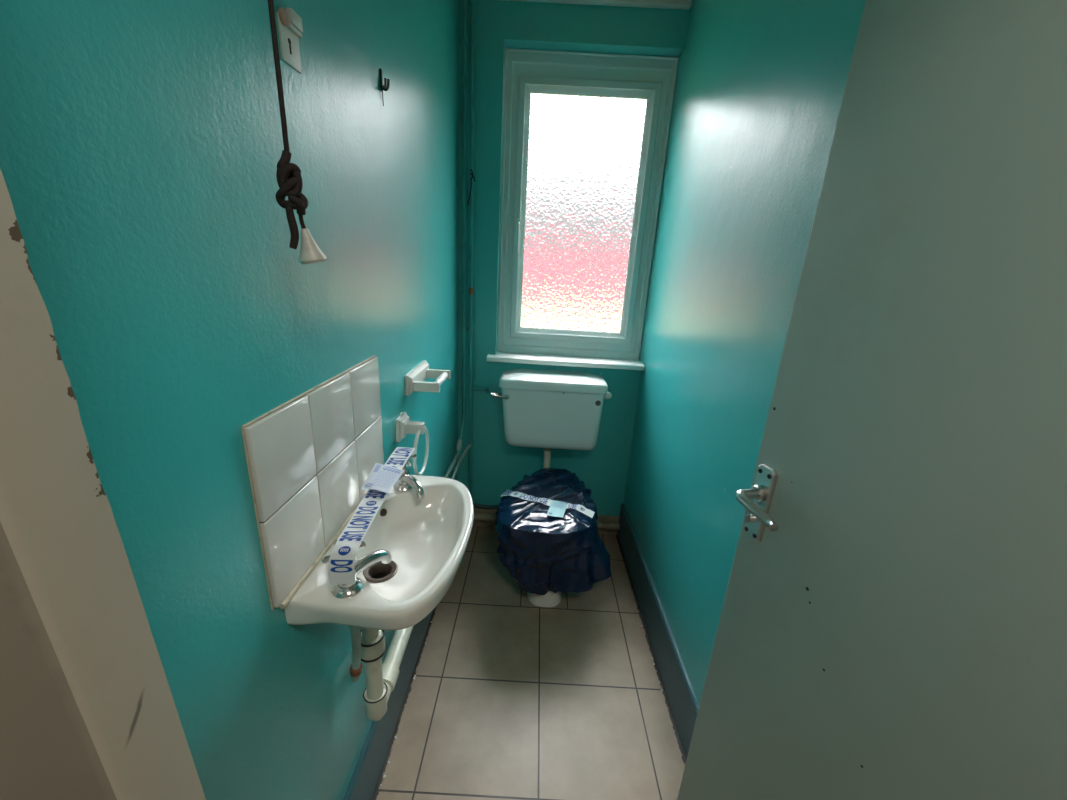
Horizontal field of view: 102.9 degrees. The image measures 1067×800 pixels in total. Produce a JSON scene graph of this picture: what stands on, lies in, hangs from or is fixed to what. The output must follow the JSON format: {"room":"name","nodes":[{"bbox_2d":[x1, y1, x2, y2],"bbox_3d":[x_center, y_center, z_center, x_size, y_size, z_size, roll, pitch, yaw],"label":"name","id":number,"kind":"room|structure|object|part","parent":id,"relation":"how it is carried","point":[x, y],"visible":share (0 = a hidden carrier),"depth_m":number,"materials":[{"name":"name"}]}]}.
{"room":"bathroom","nodes":[
{"label":"bathroom","id":0,"kind":"room"},
{"bbox_2d":[0,0,457,799],"bbox_3d":[-0.430,-0.203,1.166,0.140,2.330,1.983,3,18,0],"label":"wall","id":1,"kind":"structure","parent":0,"point":[142,146],"depth_m":0.53,"materials":[{"name":"teal paint"}]},
{"bbox_2d":[277,7,302,73],"bbox_3d":[-0.340,-0.510,0.600,0.011,0.068,0.050,3,18,0],"label":"plate","id":2,"kind":"object","parent":1,"relation":"attached to","point":[290,27],"visible":1,"depth_m":0.60,"materials":[{"name":"paint"}]},
{"bbox_2d":[241,355,383,609],"bbox_3d":[-0.374,0.111,0.812,0.014,0.305,0.454,3,18,0],"label":"tile backsplash","id":3,"kind":"structure","parent":1,"relation":"attached to","point":[310,460],"depth_m":0.71,"materials":[{"name":"grey tile"}]},
{"bbox_2d":[284,475,473,629],"bbox_3d":[-0.263,0.340,0.895,0.260,0.170,0.447,3,18,0],"label":"basin","id":4,"kind":"object","parent":1,"relation":"attached to","point":[427,538],"visible":0.76,"depth_m":0.85,"materials":[{"name":"white ceramic"}]},
{"bbox_2d":[321,539,391,598],"bbox_3d":[-0.296,0.266,0.714,0.062,0.080,0.114,8,18,15],"label":"tap","id":5,"kind":"object","parent":4,"relation":"on","point":[340,591],"visible":0.67,"depth_m":0.70,"materials":[{"name":"silver metal"}]},
{"bbox_2d":[338,566,356,588],"bbox_3d":[-0.304,0.275,0.690,0.029,0.060,0.029,3,18,0],"label":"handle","id":6,"kind":"object","parent":5,"relation":"on","point":[340,586],"depth_m":0.69,"materials":[{"name":"silver metal"}]},
{"bbox_2d":[329,447,414,584],"bbox_3d":[-0.305,0.199,0.843,0.048,0.051,0.407,2,18,-2],"label":"tape","id":7,"kind":"object","parent":5,"relation":"attached to","point":[343,554],"visible":0.96,"depth_m":0.71,"materials":[{"name":"white plastic"}]},
{"bbox_2d":[362,463,404,492],"bbox_3d":[-0.314,0.159,0.879,0.076,0.005,0.121,3,18,0],"label":"leaflet","id":8,"kind":"object","parent":7,"relation":"on","point":[382,477],"visible":1,"depth_m":0.87,"materials":[{"name":"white paper"}]},
{"bbox_2d":[372,471,395,487],"bbox_3d":[-0.304,0.162,0.867,0.042,0.002,0.067,3,18,0],"label":"print","id":9,"kind":"object","parent":8,"relation":"on","point":[380,479],"depth_m":0.87},
{"bbox_3d":[-0.280,0.279,0.730,0.021,0.034,0.085,14,21,31],"label":"spout","id":10,"kind":"part","parent":5,"relation":"part of","materials":[{"name":"silver metal"}]},
{"bbox_2d":[361,625,413,720],"bbox_3d":[-0.351,0.482,1.179,0.085,0.352,0.582,2,18,-4],"label":"pipe","id":11,"kind":"object","parent":4,"relation":"attached to","point":[381,679],"visible":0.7,"depth_m":0.94,"materials":[{"name":"beige plastic"}]},
{"bbox_2d":[394,454,424,498],"bbox_3d":[-0.291,0.176,0.995,0.090,0.080,0.086,3,18,0],"label":"tap","id":12,"kind":"object","parent":4,"relation":"on","point":[406,482],"visible":0.7,"depth_m":1.00,"materials":[{"name":"silver metal"}]},
{"bbox_2d":[398,463,409,484],"bbox_3d":[-0.309,0.172,1.011,0.029,0.060,0.029,3,18,0],"label":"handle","id":13,"kind":"object","parent":12,"relation":"on","point":[402,480],"depth_m":1.00,"materials":[{"name":"silver metal"}]},
{"bbox_3d":[-0.279,0.197,0.988,0.081,0.034,0.021,19,24,41],"label":"spout","id":14,"kind":"part","parent":12,"relation":"part of","materials":[{"name":"silver metal"}]},
{"bbox_2d":[380,68,389,105],"bbox_3d":[-0.323,-0.682,0.930,0.020,0.068,0.011,3,18,0],"label":"coat hook","id":15,"kind":"object","parent":1,"relation":"attached to","point":[385,87],"visible":1,"depth_m":0.93,"materials":[{"name":"black metal"}]},
{"bbox_3d":[-0.330,-0.694,0.924,0.004,0.042,0.008,3,18,0],"label":"hook plate","id":16,"kind":"part","parent":15,"relation":"part of","materials":[{"name":"black metal"}]},
{"bbox_3d":[-0.322,-0.686,0.927,0.018,0.023,0.006,3,18,0],"label":"hook arm","id":17,"kind":"part","parent":15,"relation":"part of"},
{"bbox_2d":[343,611,432,799],"bbox_3d":[-0.413,0.846,1.396,0.014,0.184,1.783,3,18,0],"label":"baseboard","id":18,"kind":"structure","parent":1,"relation":"attached to","point":[362,784],"depth_m":1.17,"materials":[{"name":"blue paint"}]},
{"bbox_2d":[349,0,474,681],"bbox_3d":[-0.293,-0.448,1.186,0.085,1.863,1.389,3,18,0],"label":"pipe","id":19,"kind":"object","parent":1,"relation":"attached to","point":[356,666],"visible":0.78,"depth_m":1.73,"materials":[{"name":"paint"}]},
{"bbox_2d":[395,412,428,474],"bbox_3d":[-0.345,0.129,1.214,0.068,0.175,0.143,3,18,0],"label":"towel ring","id":20,"kind":"object","parent":1,"relation":"attached to","point":[404,426],"visible":0.94,"depth_m":1.18,"materials":[{"name":"white plastic"}]},
{"bbox_3d":[-0.366,0.075,1.197,0.020,0.064,0.069,3,18,0],"label":"wall plate","id":21,"kind":"part","parent":20,"relation":"part of","materials":[{"name":"white plastic"}]},
{"bbox_3d":[-0.335,0.077,1.196,0.054,0.028,0.026,3,18,0],"label":"arm","id":22,"kind":"part","parent":20,"relation":"part of","materials":[{"name":"white plastic"}]},
{"bbox_2d":[405,360,450,395],"bbox_3d":[-0.320,-0.069,1.321,0.092,0.060,0.202,3,18,0],"label":"toilet roll holder","id":23,"kind":"object","parent":1,"relation":"attached to","point":[415,379],"visible":1,"depth_m":1.27,"materials":[{"name":"white plastic"}]},
{"bbox_3d":[-0.357,-0.071,1.321,0.018,0.060,0.202,3,18,0],"label":"wall plate","id":24,"kind":"part","parent":23,"relation":"part of","materials":[{"name":"white plastic"}]},
{"bbox_3d":[-0.316,-0.039,1.249,0.080,0.027,0.015,3,18,0],"label":"arm","id":25,"kind":"part","parent":23,"relation":"part of","materials":[{"name":"white plastic"}]},
{"bbox_3d":[-0.312,-0.085,1.394,0.080,0.027,0.015,3,18,0],"label":"arm","id":26,"kind":"part","parent":23,"relation":"part of","materials":[{"name":"white plastic"}]},
{"bbox_2d":[450,0,501,496],"bbox_3d":[-0.225,-0.336,1.387,0.188,2.190,1.045,3,18,0],"label":"pipe","id":27,"kind":"object","parent":1,"relation":"attached to","point":[472,38],"visible":0.62,"depth_m":1.83,"materials":[{"name":"paint"}]},
{"bbox_2d":[467,169,474,204],"bbox_3d":[-0.254,-0.871,1.741,0.034,0.138,0.010,3,18,0],"label":"tie","id":28,"kind":"object","parent":27,"relation":"attached to","point":[472,174],"visible":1,"depth_m":1.73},
{"bbox_2d":[372,526,685,799],"bbox_3d":[-0.018,1.250,0.690,2.500,0.100,3.753,3,18,0],"label":"floor","id":29,"kind":"structure","parent":0,"point":[510,697],"depth_m":1.38,"materials":[{"name":"beige tile"}]},
{"bbox_2d":[527,591,562,606],"bbox_3d":[0.042,0.605,1.866,0.340,0.417,0.531,3,18,0],"label":"toilet","id":30,"kind":"object","parent":29,"relation":"on","point":[551,599],"visible":0.06,"depth_m":1.76,"materials":[{"name":"white ceramic"}]},
{"bbox_2d":[495,468,610,594],"bbox_3d":[0.038,0.554,1.813,0.455,0.377,0.516,-3,19,-18],"label":"plastic bag","id":31,"kind":"object","parent":30,"relation":"on","point":[544,553],"visible":0.96,"depth_m":1.64,"materials":[{"name":"blue plastic"}]},
{"bbox_2d":[501,490,594,517],"bbox_3d":[0.048,0.413,1.705,0.393,0.034,0.061,10,19,20],"label":"tape","id":32,"kind":"object","parent":31,"relation":"on","point":[581,508],"visible":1,"depth_m":1.70,"materials":[{"name":"white plastic"}]},
{"bbox_2d":[547,500,566,517],"bbox_3d":[0.093,0.422,1.652,0.063,0.004,0.111,7,18,12],"label":"card","id":33,"kind":"object","parent":32,"relation":"attached to","point":[556,509],"visible":1,"depth_m":1.65,"materials":[{"name":"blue paper"}]},
{"bbox_2d":[458,0,690,515],"bbox_3d":[0.212,-0.438,2.010,1.380,2.330,0.200,3,18,0],"label":"wall","id":34,"kind":"structure","parent":0,"point":[497,465],"depth_m":1.83,"materials":[{"name":"teal paint"}]},
{"bbox_2d":[473,503,498,508],"bbox_3d":[-0.122,0.556,2.206,0.414,0.033,0.022,3,18,0],"label":"pipe","id":35,"kind":"object","parent":34,"relation":"attached to","point":[474,504],"visible":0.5,"depth_m":2.20,"materials":[{"name":"metal"}]},
{"bbox_2d":[473,507,619,534],"bbox_3d":[0.031,0.638,2.248,0.835,0.111,0.012,3,18,0],"label":"baseboard","id":36,"kind":"structure","parent":34,"relation":"attached to","point":[608,518],"depth_m":2.23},
{"bbox_2d":[474,512,619,529],"bbox_3d":[0.034,0.629,2.215,0.826,0.050,0.042,3,18,0],"label":"pipe","id":37,"kind":"object","parent":34,"relation":"attached to","point":[491,517],"visible":0.34,"depth_m":2.20,"materials":[{"name":"metal"}]},
{"bbox_2d":[491,369,611,449],"bbox_3d":[0.077,0.055,1.955,0.533,0.344,0.204,3,18,0],"label":"toilet cistern","id":38,"kind":"object","parent":34,"relation":"attached to","point":[552,409],"visible":1,"depth_m":1.89,"materials":[{"name":"white ceramic"}]},
{"bbox_3d":[-0.148,-0.017,1.840,0.075,0.028,0.014,1,18,-7],"label":"lever arm","id":39,"kind":"part","parent":38,"relation":"part of","materials":[{"name":"silver metal"}]},
{"bbox_2d":[543,448,552,468],"bbox_3d":[0.064,0.314,2.053,0.048,0.207,0.069,3,18,0],"label":"pipe","id":40,"kind":"object","parent":38,"relation":"attached to","point":[547,451],"visible":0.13,"depth_m":2.04,"materials":[{"name":"beige plastic"}]},
{"bbox_3d":[0.089,-0.087,1.919,0.478,0.051,0.185,3,18,0],"label":"cistern lid","id":41,"kind":"part","parent":38,"relation":"part of","materials":[{"name":"white ceramic"}]},
{"bbox_2d":[487,48,678,370],"bbox_3d":[0.180,-0.774,1.845,0.720,1.242,0.197,3,18,0],"label":"window","id":42,"kind":"structure","parent":34,"relation":"in","point":[585,135],"depth_m":1.86,"materials":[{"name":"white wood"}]},
{"bbox_3d":[-0.069,-0.718,1.873,0.013,0.127,0.030,3,18,0],"label":"lever","id":43,"kind":"part","parent":42,"relation":"part of","materials":[{"name":"white metal"}]},
{"bbox_3d":[-0.067,-0.759,1.880,0.020,0.080,0.009,3,18,0],"label":"handle","id":44,"kind":"part","parent":42,"relation":"part of","materials":[{"name":"white metal"}]},
{"bbox_3d":[0.147,-0.184,1.998,0.720,0.024,0.130,3,18,0],"label":"sill","id":45,"kind":"part","parent":42,"relation":"part of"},
{"bbox_3d":[0.202,-0.794,1.898,0.488,0.970,0.006,3,18,0],"label":"glass pane","id":46,"kind":"part","parent":42,"relation":"part of","materials":[{"name":"glass"}]},
{"bbox_3d":[0.203,-0.793,1.893,0.578,1.061,0.051,3,18,0],"label":"sash","id":47,"kind":"part","parent":42,"relation":"part of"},
{"bbox_2d":[506,0,691,9],"bbox_3d":[0.192,-1.488,1.555,0.773,0.058,0.030,3,18,0],"label":"trim","id":48,"kind":"structure","parent":34,"relation":"attached to","point":[664,4],"depth_m":1.56,"materials":[{"name":"white paint"}]},
{"bbox_2d":[624,0,865,704],"bbox_3d":[0.687,-0.138,1.157,0.383,2.330,1.983,3,18,0],"label":"wall","id":49,"kind":"structure","parent":0,"point":[760,85],"depth_m":1.19,"materials":[{"name":"teal paint"}]},
{"bbox_2d":[617,503,698,759],"bbox_3d":[0.456,0.847,1.546,0.014,0.184,1.454,3,18,-1],"label":"baseboard","id":50,"kind":"structure","parent":49,"relation":"attached to","point":[684,705],"depth_m":1.50,"materials":[{"name":"blue paint"}]},
{"bbox_3d":[0.112,-1.060,-0.051,2.500,0.100,3.753,3,18,0],"label":"ceiling","id":51,"kind":"structure","parent":0,"visible":0},
{"bbox_2d":[268,0,326,263],"bbox_3d":[-0.260,-0.640,0.369,0.076,0.996,0.076,3,18,0],"label":"pull cord","id":52,"kind":"object","parent":51,"relation":"hanging from","point":[288,175],"visible":1,"depth_m":0.49,"materials":[{"name":"black fabric"}]},
{"bbox_3d":[-0.258,-0.676,0.357,0.006,0.838,0.005,-13,24,-42],"label":"cord","id":53,"kind":"part","parent":52,"relation":"part of","materials":[{"name":"black fabric"}]},
{"bbox_3d":[-0.277,-0.215,0.509,0.007,0.024,0.005,-4,19,-21],"label":"cord","id":54,"kind":"part","parent":52,"relation":"part of","materials":[{"name":"black fabric"}]},
{"bbox_3d":[-0.272,-0.188,0.521,0.031,0.042,0.031,3,18,0],"label":"pull handle","id":55,"kind":"part","parent":52,"relation":"part of","materials":[{"name":"white plastic"}]},
{"bbox_3d":[0.043,0.143,0.170,2.500,2.330,0.100,3,18,0],"label":"wall","id":56,"kind":"structure","parent":0,"visible":0},
{"bbox_2d":[0,169,205,799],"bbox_3d":[-0.237,0.254,0.249,0.133,2.040,0.040,3,18,0],"label":"trim","id":57,"kind":"structure","parent":56,"relation":"attached to","point":[88,711],"depth_m":0.19,"materials":[{"name":"beige paint"}]},
{"bbox_2d":[677,0,1066,799],"bbox_3d":[0.469,0.237,0.503,0.102,1.977,0.610,-2,18,-15],"label":"door","id":58,"kind":"structure","parent":56,"relation":"in","point":[892,625],"depth_m":0.52,"materials":[{"name":"grey paint"}]},
{"bbox_3d":[0.377,0.181,0.720,0.050,0.030,0.097,3,18,0],"label":"lever","id":59,"kind":"part","parent":58,"relation":"part of","materials":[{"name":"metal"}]},
{"bbox_3d":[0.407,0.186,0.765,0.009,0.148,0.038,-2,18,-15],"label":"plate","id":60,"kind":"part","parent":58,"relation":"part of","materials":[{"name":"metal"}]}
]}

